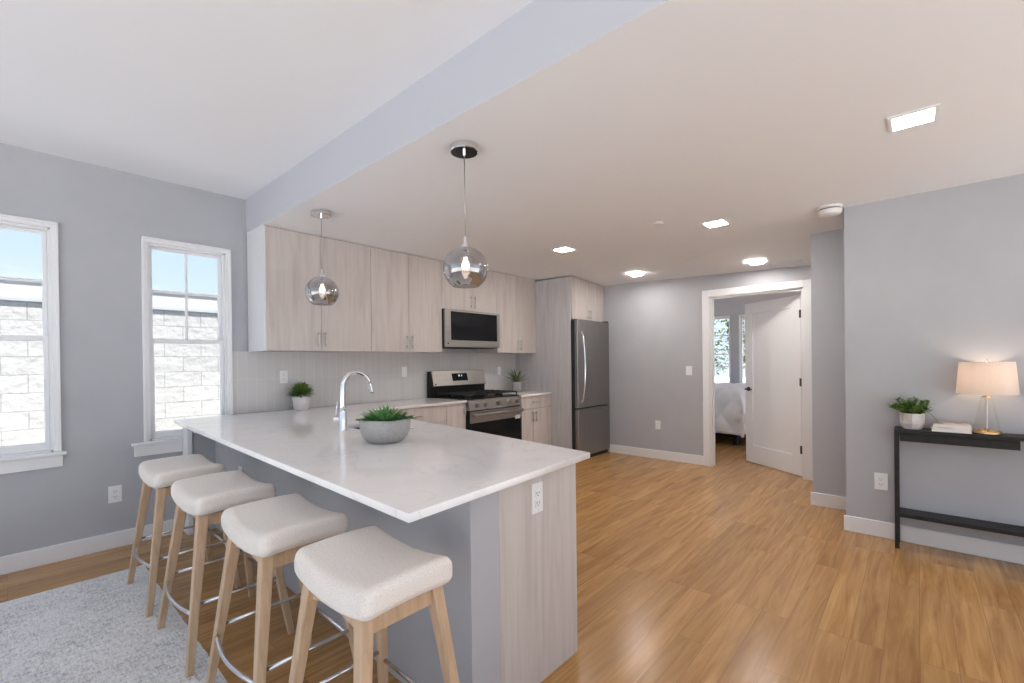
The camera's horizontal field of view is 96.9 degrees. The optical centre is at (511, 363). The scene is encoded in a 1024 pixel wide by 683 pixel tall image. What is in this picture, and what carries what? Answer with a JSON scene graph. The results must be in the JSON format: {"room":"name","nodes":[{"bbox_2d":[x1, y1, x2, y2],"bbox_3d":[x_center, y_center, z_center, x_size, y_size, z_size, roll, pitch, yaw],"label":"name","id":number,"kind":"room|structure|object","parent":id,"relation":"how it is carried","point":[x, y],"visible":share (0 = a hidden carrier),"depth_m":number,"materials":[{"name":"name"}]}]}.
{"room":"open-plan kitchen","nodes":[
{"label":"open-plan kitchen","id":0,"kind":"room"},
{"bbox_2d":[192,431,216,530],"bbox_3d":[-2.519,0.920,3.807,0.120,0.894,0.300,0,0,42],"label":"wall","id":1,"kind":"structure","parent":0,"point":[202,445],"depth_m":3.72,"materials":[{"name":"paint"}]},
{"bbox_2d":[182,427,193,534],"bbox_3d":[-2.622,0.922,3.674,0.146,0.894,0.035,0,0,42],"label":"trim","id":2,"kind":"structure","parent":1,"relation":"attached to","point":[186,434],"depth_m":3.63,"materials":[{"name":"white"}]},
{"bbox_2d":[0,143,515,556],"bbox_3d":[-2.237,-0.054,4.328,0.160,2.830,8.675,0,0,42],"label":"wall","id":3,"kind":"structure","parent":0,"point":[102,215],"depth_m":3.40,"materials":[{"name":"paint"}]},
{"bbox_2d":[0,214,66,474],"bbox_3d":[-3.424,-0.126,2.974,0.195,1.701,0.698,0,0,42],"label":"window","id":4,"kind":"structure","parent":3,"relation":"in","point":[47,454],"depth_m":3.15,"materials":[{"name":"white wood"}]},
{"bbox_2d":[0,519,183,574],"bbox_3d":[-3.865,1.330,2.377,0.016,0.118,3.565,0,0,42],"label":"baseboard","id":5,"kind":"structure","parent":3,"relation":"attached to","point":[20,561],"depth_m":3.21,"materials":[{"name":"white"}]},
{"bbox_2d":[108,485,121,502],"bbox_3d":[-2.965,0.974,3.393,0.009,0.124,0.078,0,0,42],"label":"outlet","id":6,"kind":"object","parent":3,"relation":"attached to","point":[114,492],"visible":1,"depth_m":3.39,"materials":[{"name":"white plastic"}]},
{"bbox_2d":[131,236,232,456],"bbox_3d":[-2.727,-0.138,3.754,0.195,1.701,0.692,0,0,42],"label":"window","id":7,"kind":"structure","parent":3,"relation":"in","point":[150,446],"depth_m":3.67,"materials":[{"name":"white wood"}]},
{"bbox_2d":[280,371,287,382],"bbox_3d":[-2.156,0.125,4.291,0.009,0.118,0.072,0,0,42],"label":"outlet","id":8,"kind":"object","parent":3,"relation":"attached to","point":[283,374],"visible":1,"depth_m":4.29,"materials":[{"name":"white plastic"}]},
{"bbox_2d":[247,225,371,351],"bbox_3d":[-1.877,-0.642,4.298,0.419,1.058,1.000,0,0,42],"label":"upper cabinet","id":9,"kind":"object","parent":3,"relation":"attached to","point":[281,263],"visible":0.98,"depth_m":4.06,"materials":[{"name":"brown wood"}]},
{"bbox_2d":[401,367,406,376],"bbox_3d":[-1.256,0.095,5.297,0.010,0.118,0.072,0,0,42],"label":"light switch","id":10,"kind":"object","parent":3,"relation":"attached to","point":[403,369],"visible":1,"depth_m":5.29,"materials":[{"name":"white plastic"}]},
{"bbox_2d":[370,247,441,352],"bbox_3d":[-1.241,-0.654,5.011,0.419,1.056,0.907,0,0,42],"label":"upper cabinet","id":11,"kind":"object","parent":3,"relation":"attached to","point":[406,291],"visible":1,"depth_m":4.85,"materials":[{"name":"brown wood"}]},
{"bbox_2d":[246,0,667,232],"bbox_3d":[0.744,-1.350,1.281,8.382,0.320,0.012,0,0,42],"label":"beam","id":12,"kind":"structure","parent":3,"relation":"attached to","point":[541,33],"depth_m":2.16,"materials":[{"name":"grey paint"}]},
{"bbox_2d":[441,261,496,313],"bbox_3d":[-0.637,-0.917,5.689,0.419,0.550,0.911,0,0,42],"label":"upper cabinet","id":13,"kind":"object","parent":3,"relation":"attached to","point":[482,298],"visible":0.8,"depth_m":5.59,"materials":[{"name":"brown wood"}]},
{"bbox_2d":[442,308,499,348],"bbox_3d":[-0.621,-0.412,5.684,0.444,0.452,0.906,0,0,42],"label":"microwave","id":14,"kind":"object","parent":13,"relation":"attached to","point":[461,329],"visible":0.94,"depth_m":5.49,"materials":[{"name":"silver metal"}]},
{"bbox_2d":[497,367,500,374],"bbox_3d":[-0.185,0.105,6.496,0.010,0.118,0.072,0,0,42],"label":"light switch","id":15,"kind":"object","parent":3,"relation":"attached to","point":[498,368],"visible":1,"depth_m":6.49,"materials":[{"name":"white plastic"}]},
{"bbox_2d":[477,272,535,353],"bbox_3d":[-0.061,-0.674,6.331,0.419,1.056,0.803,0,0,42],"label":"upper cabinet","id":16,"kind":"object","parent":3,"relation":"attached to","point":[515,295],"visible":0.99,"depth_m":6.19,"materials":[{"name":"brown wood"}]},
{"bbox_2d":[0,0,532,199],"bbox_3d":[-0.770,-1.540,-0.300,8.532,0.150,4.360,0,0,42],"label":"ceiling","id":17,"kind":"structure","parent":0,"point":[224,97],"depth_m":2.29,"materials":[{"name":"white paint"}]},
{"bbox_2d":[215,441,500,682],"bbox_3d":[-1.253,0.910,2.755,3.174,0.894,0.155,0,0,43],"label":"wall","id":18,"kind":"structure","parent":0,"point":[467,533],"depth_m":1.72,"materials":[{"name":"paint"}]},
{"bbox_2d":[0,435,1023,682],"bbox_3d":[1.591,1.381,3.293,7.232,0.120,12.200,0,0,42],"label":"floor","id":19,"kind":"structure","parent":0,"point":[728,571],"depth_m":2.63,"materials":[{"name":"brown wood"}]},
{"bbox_2d":[0,565,227,682],"bbox_3d":[-1.801,1.368,0.772,4.136,0.008,2.525,0,0,42],"label":"rug","id":20,"kind":"object","parent":19,"relation":"on","point":[94,630],"visible":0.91,"depth_m":2.25,"materials":[{"name":"fabric"}]},
{"bbox_2d":[127,454,240,617],"bbox_3d":[-2.022,0.984,2.787,0.585,0.769,0.457,0,0,42],"label":"bar stool","id":21,"kind":"object","parent":20,"relation":"on","point":[160,474],"visible":0.77,"depth_m":2.67,"materials":[{"name":"fabric"}]},
{"bbox_2d":[157,470,294,678],"bbox_3d":[-1.464,0.980,2.308,0.574,0.769,0.457,0,0,42],"label":"bar stool","id":22,"kind":"object","parent":20,"relation":"on","point":[206,498],"visible":0.93,"depth_m":2.20,"materials":[{"name":"white fabric"}]},
{"bbox_2d":[206,493,353,682],"bbox_3d":[-0.923,0.975,1.848,0.546,0.769,0.439,0,0,42],"label":"bar stool","id":23,"kind":"object","parent":20,"relation":"on","point":[272,530],"visible":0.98,"depth_m":1.74,"materials":[{"name":"white fabric"}]},
{"bbox_2d":[289,526,458,682],"bbox_3d":[-0.437,0.972,1.431,0.524,0.769,0.411,0,0,42],"label":"bar stool","id":24,"kind":"object","parent":20,"relation":"on","point":[371,578],"visible":1,"depth_m":1.38,"materials":[{"name":"white fabric"}]},
{"bbox_2d":[391,405,446,425],"bbox_3d":[-1.225,0.900,4.826,0.670,0.893,0.883,0,0,42],"label":"base cabinet","id":25,"kind":"object","parent":19,"relation":"on","point":[431,414],"visible":0.2,"depth_m":4.79,"materials":[{"name":"brown wood"}]},
{"bbox_2d":[446,403,465,428],"bbox_3d":[-0.837,0.894,5.261,0.670,0.893,0.279,0,0,42],"label":"base cabinet","id":26,"kind":"object","parent":19,"relation":"on","point":[456,413],"visible":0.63,"depth_m":5.07,"materials":[{"name":"brown wood"}]},
{"bbox_2d":[357,427,577,682],"bbox_3d":[-0.888,0.904,3.120,3.108,0.893,0.951,0,0,42],"label":"base cabinet","id":27,"kind":"object","parent":19,"relation":"on","point":[538,551],"visible":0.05,"depth_m":1.90,"materials":[{"name":"brown wood"}]},
{"bbox_2d":[174,398,589,522],"bbox_3d":[-0.648,0.438,3.444,3.380,0.027,2.728,0,0,42],"label":"countertop","id":28,"kind":"structure","parent":27,"relation":"on","point":[435,468],"depth_m":2.12,"materials":[{"name":"white stone"}]},
{"bbox_2d":[285,381,315,409],"bbox_3d":[-1.993,0.298,4.285,0.276,0.276,0.267,0,0,42],"label":"potted plant","id":29,"kind":"object","parent":28,"relation":"on","point":[300,402],"visible":1,"depth_m":4.24,"materials":[{"name":"green plant"}]},
{"bbox_2d":[333,370,373,430],"bbox_3d":[-1.044,0.236,2.998,0.078,0.391,0.277,0,0,42],"label":"faucet","id":30,"kind":"object","parent":28,"relation":"on","point":[342,418],"visible":1,"depth_m":2.92,"materials":[{"name":"silver metal"}]},
{"bbox_2d":[355,403,415,443],"bbox_3d":[-0.699,0.326,2.500,0.329,0.208,0.326,0,0,42],"label":"potted plant","id":31,"kind":"object","parent":28,"relation":"on","point":[380,426],"visible":1,"depth_m":2.40,"materials":[{"name":"grey concrete"}]},
{"bbox_2d":[359,416,410,443],"bbox_3d":[-0.697,0.365,2.499,0.274,0.129,0.274,0,0,42],"label":"bowl","id":32,"kind":"object","parent":31,"relation":"on","point":[386,429],"depth_m":2.40,"materials":[{"name":"white ceramic"}]},
{"bbox_2d":[531,481,542,514],"bbox_3d":[0.106,0.560,1.896,0.009,0.125,0.072,0,0,42],"label":"outlet","id":33,"kind":"object","parent":27,"relation":"attached to","point":[536,488],"visible":1,"depth_m":1.89,"materials":[{"name":"white plastic"}]},
{"bbox_2d":[535,488,540,497],"bbox_3d":[0.108,0.539,1.894,0.003,0.033,0.034,0,0,42],"label":"socket","id":34,"kind":"object","parent":33,"relation":"attached to","point":[537,490],"depth_m":1.89,"materials":[{"name":"grey plastic"}]},
{"bbox_2d":[535,498,540,507],"bbox_3d":[0.108,0.581,1.894,0.003,0.033,0.034,0,0,42],"label":"socket","id":35,"kind":"object","parent":33,"relation":"attached to","point":[537,500],"depth_m":1.89,"materials":[{"name":"grey plastic"}]},
{"bbox_2d":[427,370,523,439],"bbox_3d":[-0.430,0.711,5.651,0.744,1.245,0.980,0,0,42],"label":"gas range","id":36,"kind":"object","parent":19,"relation":"on","point":[494,412],"visible":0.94,"depth_m":5.57,"materials":[{"name":"silver metal"}]},
{"bbox_2d":[436,394,516,399],"bbox_3d":[-0.425,0.417,5.690,0.580,0.023,0.910,0,0,42],"label":"cooktop","id":37,"kind":"object","parent":36,"relation":"in","point":[488,396],"depth_m":5.57,"materials":[{"name":"black metal"}]},
{"bbox_2d":[520,394,550,444],"bbox_3d":[0.097,0.878,6.299,0.680,0.893,0.674,0,0,42],"label":"base cabinet","id":38,"kind":"object","parent":19,"relation":"on","point":[536,415],"visible":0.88,"depth_m":6.12,"materials":[{"name":"brown wood"}]},
{"bbox_2d":[503,391,551,396],"bbox_3d":[0.087,0.416,6.301,0.670,0.027,0.676,0,0,42],"label":"countertop","id":39,"kind":"structure","parent":38,"relation":"on","point":[522,393],"depth_m":6.16,"materials":[{"name":"white stone"}]},
{"bbox_2d":[503,369,526,391],"bbox_3d":[0.059,0.224,6.459,0.424,0.357,0.446,-1,0,-2],"label":"potted plant","id":40,"kind":"object","parent":39,"relation":"on","point":[516,386],"visible":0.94,"depth_m":6.39,"materials":[{"name":"green plant"}]},
{"bbox_2d":[516,276,571,448],"bbox_3d":[0.427,0.073,6.459,0.990,2.494,0.016,0,0,42],"label":"panel","id":41,"kind":"object","parent":19,"relation":"on","point":[548,369],"visible":0.5,"depth_m":6.30,"materials":[{"name":"grey wood"}]},
{"bbox_2d":[571,319,609,457],"bbox_3d":[0.819,0.352,6.688,1.068,1.925,0.833,0,0,42],"label":"refrigerator","id":42,"kind":"object","parent":19,"relation":"on","point":[589,339],"visible":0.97,"depth_m":6.30,"materials":[{"name":"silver metal"}]},
{"bbox_2d":[715,382,745,444],"bbox_3d":[3.594,0.808,8.146,1.889,0.934,2.088,-1,0,-37],"label":"bed","id":43,"kind":"object","parent":19,"relation":"on","point":[730,398],"visible":0.22,"depth_m":7.04,"materials":[{"name":"white fabric"}]},
{"bbox_2d":[894,426,1023,547],"bbox_3d":[3.113,0.882,2.987,0.908,0.846,0.181,0,0,42],"label":"console table","id":44,"kind":"object","parent":19,"relation":"on","point":[1007,441],"visible":0.98,"depth_m":3.06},
{"bbox_2d":[888,396,938,429],"bbox_3d":[2.821,0.349,3.232,0.258,0.224,0.246,-1,0,8],"label":"potted plant","id":45,"kind":"object","parent":44,"relation":"on","point":[912,416],"visible":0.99,"depth_m":3.19,"materials":[{"name":"green plant"}]},
{"bbox_2d":[931,425,971,433],"bbox_3d":[2.985,0.446,3.090,0.195,0.028,0.150,0,0,42],"label":"book","id":46,"kind":"object","parent":44,"relation":"on","point":[951,430],"visible":0.77,"depth_m":3.04,"materials":[{"name":"white paper"}]},
{"bbox_2d":[931,421,971,429],"bbox_3d":[2.985,0.419,3.090,0.190,0.024,0.145,0,0,39],"label":"book","id":47,"kind":"object","parent":46,"relation":"on","point":[934,424],"visible":1,"depth_m":3.05,"materials":[{"name":"white paper"}]},
{"bbox_2d":[899,507,1023,536],"bbox_3d":[3.117,1.067,2.990,0.860,0.025,0.176,0,0,42],"label":"shelf","id":48,"kind":"object","parent":44,"relation":"attached to","point":[1008,529],"depth_m":3.04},
{"bbox_2d":[956,360,1019,434],"bbox_3d":[3.107,0.216,2.973,0.292,0.486,0.292,0,0,42],"label":"table lamp","id":49,"kind":"object","parent":44,"relation":"on","point":[986,378],"visible":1,"depth_m":2.89,"materials":[{"name":"white fabric"}]},
{"bbox_2d":[246,0,1023,285],"bbox_3d":[2.223,-1.233,3.048,8.532,0.364,4.614,0,0,42],"label":"ceiling","id":50,"kind":"structure","parent":0,"point":[758,116],"depth_m":2.48,"materials":[{"name":"white paint"}]},
{"bbox_2d":[305,209,338,305],"bbox_3d":[-1.474,-0.816,3.520,0.244,0.716,0.244,0,0,42],"label":"pendant lamp","id":51,"kind":"object","parent":50,"relation":"hanging from","point":[321,290],"visible":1,"depth_m":3.45,"materials":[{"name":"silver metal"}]},
{"bbox_2d":[318,269,325,276],"bbox_3d":[-1.472,-0.673,3.521,0.056,0.117,0.056,0,0,42],"label":"socket","id":52,"kind":"object","parent":51,"relation":"attached to","point":[320,275],"depth_m":3.51,"materials":[{"name":"silver metal"}]},
{"bbox_2d":[443,140,487,287],"bbox_3d":[-0.257,-0.803,2.484,0.244,0.761,0.244,0,0,42],"label":"pendant lamp","id":53,"kind":"object","parent":50,"relation":"hanging from","point":[464,266],"visible":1,"depth_m":2.41,"materials":[{"name":"clear glass"}]},
{"bbox_2d":[460,236,469,246],"bbox_3d":[-0.255,-0.637,2.485,0.056,0.117,0.056,0,0,42],"label":"socket","id":54,"kind":"object","parent":53,"relation":"attached to","point":[465,244],"depth_m":2.47,"materials":[{"name":"silver metal"}]},
{"bbox_2d":[551,246,575,252],"bbox_3d":[0.545,-1.200,4.778,0.188,0.008,0.188,0,0,42],"label":"recessed light","id":55,"kind":"object","parent":50,"relation":"in","point":[565,248],"visible":1,"depth_m":4.76,"materials":[{"name":"white plastic"}]},
{"bbox_2d":[556,247,572,251],"bbox_3d":[0.545,-1.201,4.778,0.156,0.006,0.156,0,0,42],"label":"diffuser","id":56,"kind":"object","parent":55,"relation":"attached to","point":[561,249],"depth_m":4.77,"materials":[{"name":"white plastic"}]},
{"bbox_2d":[628,272,642,276],"bbox_3d":[1.609,-1.155,5.893,0.147,0.021,0.147,0,0,42],"label":"recessed light","id":57,"kind":"object","parent":50,"relation":"in","point":[637,273],"visible":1,"depth_m":5.88,"materials":[{"name":"white plastic"}]},
{"bbox_2d":[652,222,663,225],"bbox_3d":[1.257,-1.204,3.908,0.096,0.009,0.096,0,0,42],"label":"sprinkler cover","id":58,"kind":"object","parent":50,"relation":"attached to","point":[654,223],"visible":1,"depth_m":3.89,"materials":[{"name":"white plastic"}]},
{"bbox_2d":[701,218,730,227],"bbox_3d":[1.759,-1.210,3.922,0.188,0.008,0.188,0,0,42],"label":"recessed light","id":59,"kind":"object","parent":50,"relation":"in","point":[719,222],"visible":1,"depth_m":3.91,"materials":[{"name":"white plastic"}]},
{"bbox_2d":[704,220,726,227],"bbox_3d":[1.759,-1.211,3.922,0.156,0.006,0.156,0,0,42],"label":"diffuser","id":60,"kind":"object","parent":59,"relation":"attached to","point":[715,223],"depth_m":3.92,"materials":[{"name":"white plastic"}]},
{"bbox_2d":[747,260,764,264],"bbox_3d":[2.722,-1.126,5.060,0.147,0.021,0.147,0,0,42],"label":"recessed light","id":61,"kind":"object","parent":50,"relation":"in","point":[756,262],"visible":1,"depth_m":5.05,"materials":[{"name":"white plastic"}]},
{"bbox_2d":[749,261,762,264],"bbox_3d":[2.722,-1.127,5.060,0.122,0.006,0.122,0,-5,42],"label":"diffuser","id":62,"kind":"object","parent":61,"relation":"attached to","point":[750,262],"depth_m":5.06,"materials":[{"name":"white plastic"}]},
{"bbox_2d":[773,260,803,266],"bbox_3d":[3.048,-1.102,5.011,0.280,0.022,0.120,0,0,42],"label":"ceiling vent","id":63,"kind":"object","parent":50,"relation":"in","point":[798,261],"visible":1,"depth_m":5.00,"materials":[{"name":"white plastic"}]},
{"bbox_2d":[817,203,843,216],"bbox_3d":[2.481,-1.189,3.545,0.173,0.064,0.173,0,0,42],"label":"smoke detector","id":64,"kind":"object","parent":50,"relation":"attached to","point":[829,210],"visible":1,"depth_m":3.49,"materials":[{"name":"white plastic"}]},
{"bbox_2d":[887,103,939,133],"bbox_3d":[1.977,-1.205,2.239,0.188,0.008,0.188,0,0,42],"label":"recessed light","id":65,"kind":"object","parent":50,"relation":"in","point":[929,114],"visible":1,"depth_m":2.23,"materials":[{"name":"white plastic"}]},
{"bbox_2d":[892,108,934,130],"bbox_3d":[1.977,-1.206,2.239,0.156,0.006,0.156,0,0,42],"label":"diffuser","id":66,"kind":"object","parent":65,"relation":"attached to","point":[922,116],"depth_m":2.23,"materials":[{"name":"white plastic"}]},
{"bbox_2d":[603,265,810,455],"bbox_3d":[2.065,0.037,6.222,3.752,2.530,0.120,0,0,42],"label":"wall","id":67,"kind":"structure","parent":0,"point":[655,327],"depth_m":6.17,"materials":[{"name":"paint"}]},
{"bbox_2d":[536,276,603,321],"bbox_3d":[0.724,-0.898,6.749,1.035,0.576,0.828,0,0,42],"label":"upper cabinet","id":68,"kind":"object","parent":67,"relation":"attached to","point":[587,300],"visible":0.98,"depth_m":6.39,"materials":[{"name":"brown wood"}]},
{"bbox_2d":[609,444,703,464],"bbox_3d":[1.946,1.244,6.255,1.353,0.118,0.016,0,0,42],"label":"baseboard","id":69,"kind":"structure","parent":67,"relation":"attached to","point":[642,452],"depth_m":6.21,"materials":[{"name":"white"}]},
{"bbox_2d":[655,420,660,428],"bbox_3d":[1.995,0.838,6.210,0.072,0.118,0.009,0,0,42],"label":"outlet","id":70,"kind":"object","parent":67,"relation":"attached to","point":[657,423],"visible":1,"depth_m":6.21,"materials":[{"name":"white plastic"}]},
{"bbox_2d":[686,366,691,374],"bbox_3d":[2.307,0.090,5.920,0.080,0.118,0.010,0,0,42],"label":"light switch","id":71,"kind":"object","parent":67,"relation":"attached to","point":[688,368],"visible":1,"depth_m":5.92,"materials":[{"name":"white plastic"}]},
{"bbox_2d":[714,291,800,382],"bbox_3d":[4.587,-0.050,8.722,4.182,2.620,0.120,0,0,42],"label":"wall","id":72,"kind":"structure","parent":0,"point":[733,307],"depth_m":8.84,"materials":[{"name":"paint"}]},
{"bbox_2d":[714,316,730,382],"bbox_3d":[4.141,-0.172,9.071,0.434,1.532,0.110,0,0,42],"label":"window","id":73,"kind":"structure","parent":72,"relation":"in","point":[719,317],"depth_m":8.91,"materials":[{"name":"white"}]},
{"bbox_2d":[739,315,744,382],"bbox_3d":[4.583,-0.175,8.677,0.429,1.532,0.110,0,0,42],"label":"window","id":74,"kind":"structure","parent":72,"relation":"in","point":[741,353],"depth_m":8.80,"materials":[{"name":"white"}]},
{"bbox_2d":[811,229,845,496],"bbox_3d":[3.249,0.021,4.503,0.305,2.550,1.105,0,0,42],"label":"wall","id":75,"kind":"structure","parent":0,"point":[827,248],"depth_m":4.11,"materials":[{"name":"paint"}]},
{"bbox_2d":[811,492,845,509],"bbox_3d":[2.884,1.243,4.096,0.321,0.118,0.016,0,0,42],"label":"baseboard","id":76,"kind":"structure","parent":75,"relation":"attached to","point":[818,499],"depth_m":4.11,"materials":[{"name":"white"}]},
{"bbox_2d":[844,174,1023,545],"bbox_3d":[4.301,0.015,3.181,3.025,2.550,1.675,0,0,42],"label":"wall","id":77,"kind":"structure","parent":0,"point":[934,280],"depth_m":3.22,"materials":[{"name":"paint"}]},
{"bbox_2d":[874,473,887,490],"bbox_3d":[2.781,0.888,3.423,0.078,0.124,0.009,0,0,42],"label":"outlet","id":78,"kind":"object","parent":77,"relation":"attached to","point":[880,479],"visible":1,"depth_m":3.42,"materials":[{"name":"white plastic"}]},
{"bbox_2d":[844,515,1023,564],"bbox_3d":[3.746,1.240,2.562,3.041,0.118,0.016,0,0,42],"label":"baseboard","id":79,"kind":"structure","parent":77,"relation":"attached to","point":[1002,551],"depth_m":3.20,"materials":[{"name":"white"}]},
{"bbox_3d":[3.445,-0.055,7.445,4.422,2.670,3.545,0,0,42],"label":"wall","id":80,"kind":"structure","parent":0,"visible":0},
{"bbox_2d":[702,279,812,480],"bbox_3d":[3.085,0.180,5.637,1.182,2.225,0.645,0,0,42],"label":"door","id":81,"kind":"structure","parent":80,"relation":"in","point":[778,338],"depth_m":5.53,"materials":[{"name":"white wood"}]},
{"label":"outside","id":82,"kind":"structure","parent":0,"visible":0},
{"bbox_2d":[715,377,744,382],"bbox_3d":[-0.377,1.691,7.068,70.000,0.470,70.000,0,0,42],"label":"ground","id":83,"kind":"structure","parent":82,"point":[717,379],"depth_m":32.87,"materials":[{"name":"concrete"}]},
{"bbox_2d":[0,275,219,446],"bbox_3d":[-6.186,0.299,5.531,2.080,2.465,18.040,0,0,42],"label":"building","id":84,"kind":"structure","parent":83,"relation":"on","point":[187,376],"depth_m":5.84,"materials":[{"name":"white concrete"}]},
{"bbox_2d":[714,319,744,374],"bbox_3d":[5.405,-0.352,12.904,2.454,3.437,2.465,0,0,42],"label":"tree","id":85,"kind":"object","parent":83,"relation":"on","point":[722,329],"visible":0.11,"depth_m":12.32,"materials":[{"name":"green plant"}]},
{"bbox_2d":[723,318,744,368],"bbox_3d":[6.180,-0.253,10.820,2.024,3.239,2.103,0,0,42],"label":"tree","id":86,"kind":"object","parent":83,"relation":"on","point":[727,323],"visible":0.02,"depth_m":11.23,"materials":[{"name":"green plant"}]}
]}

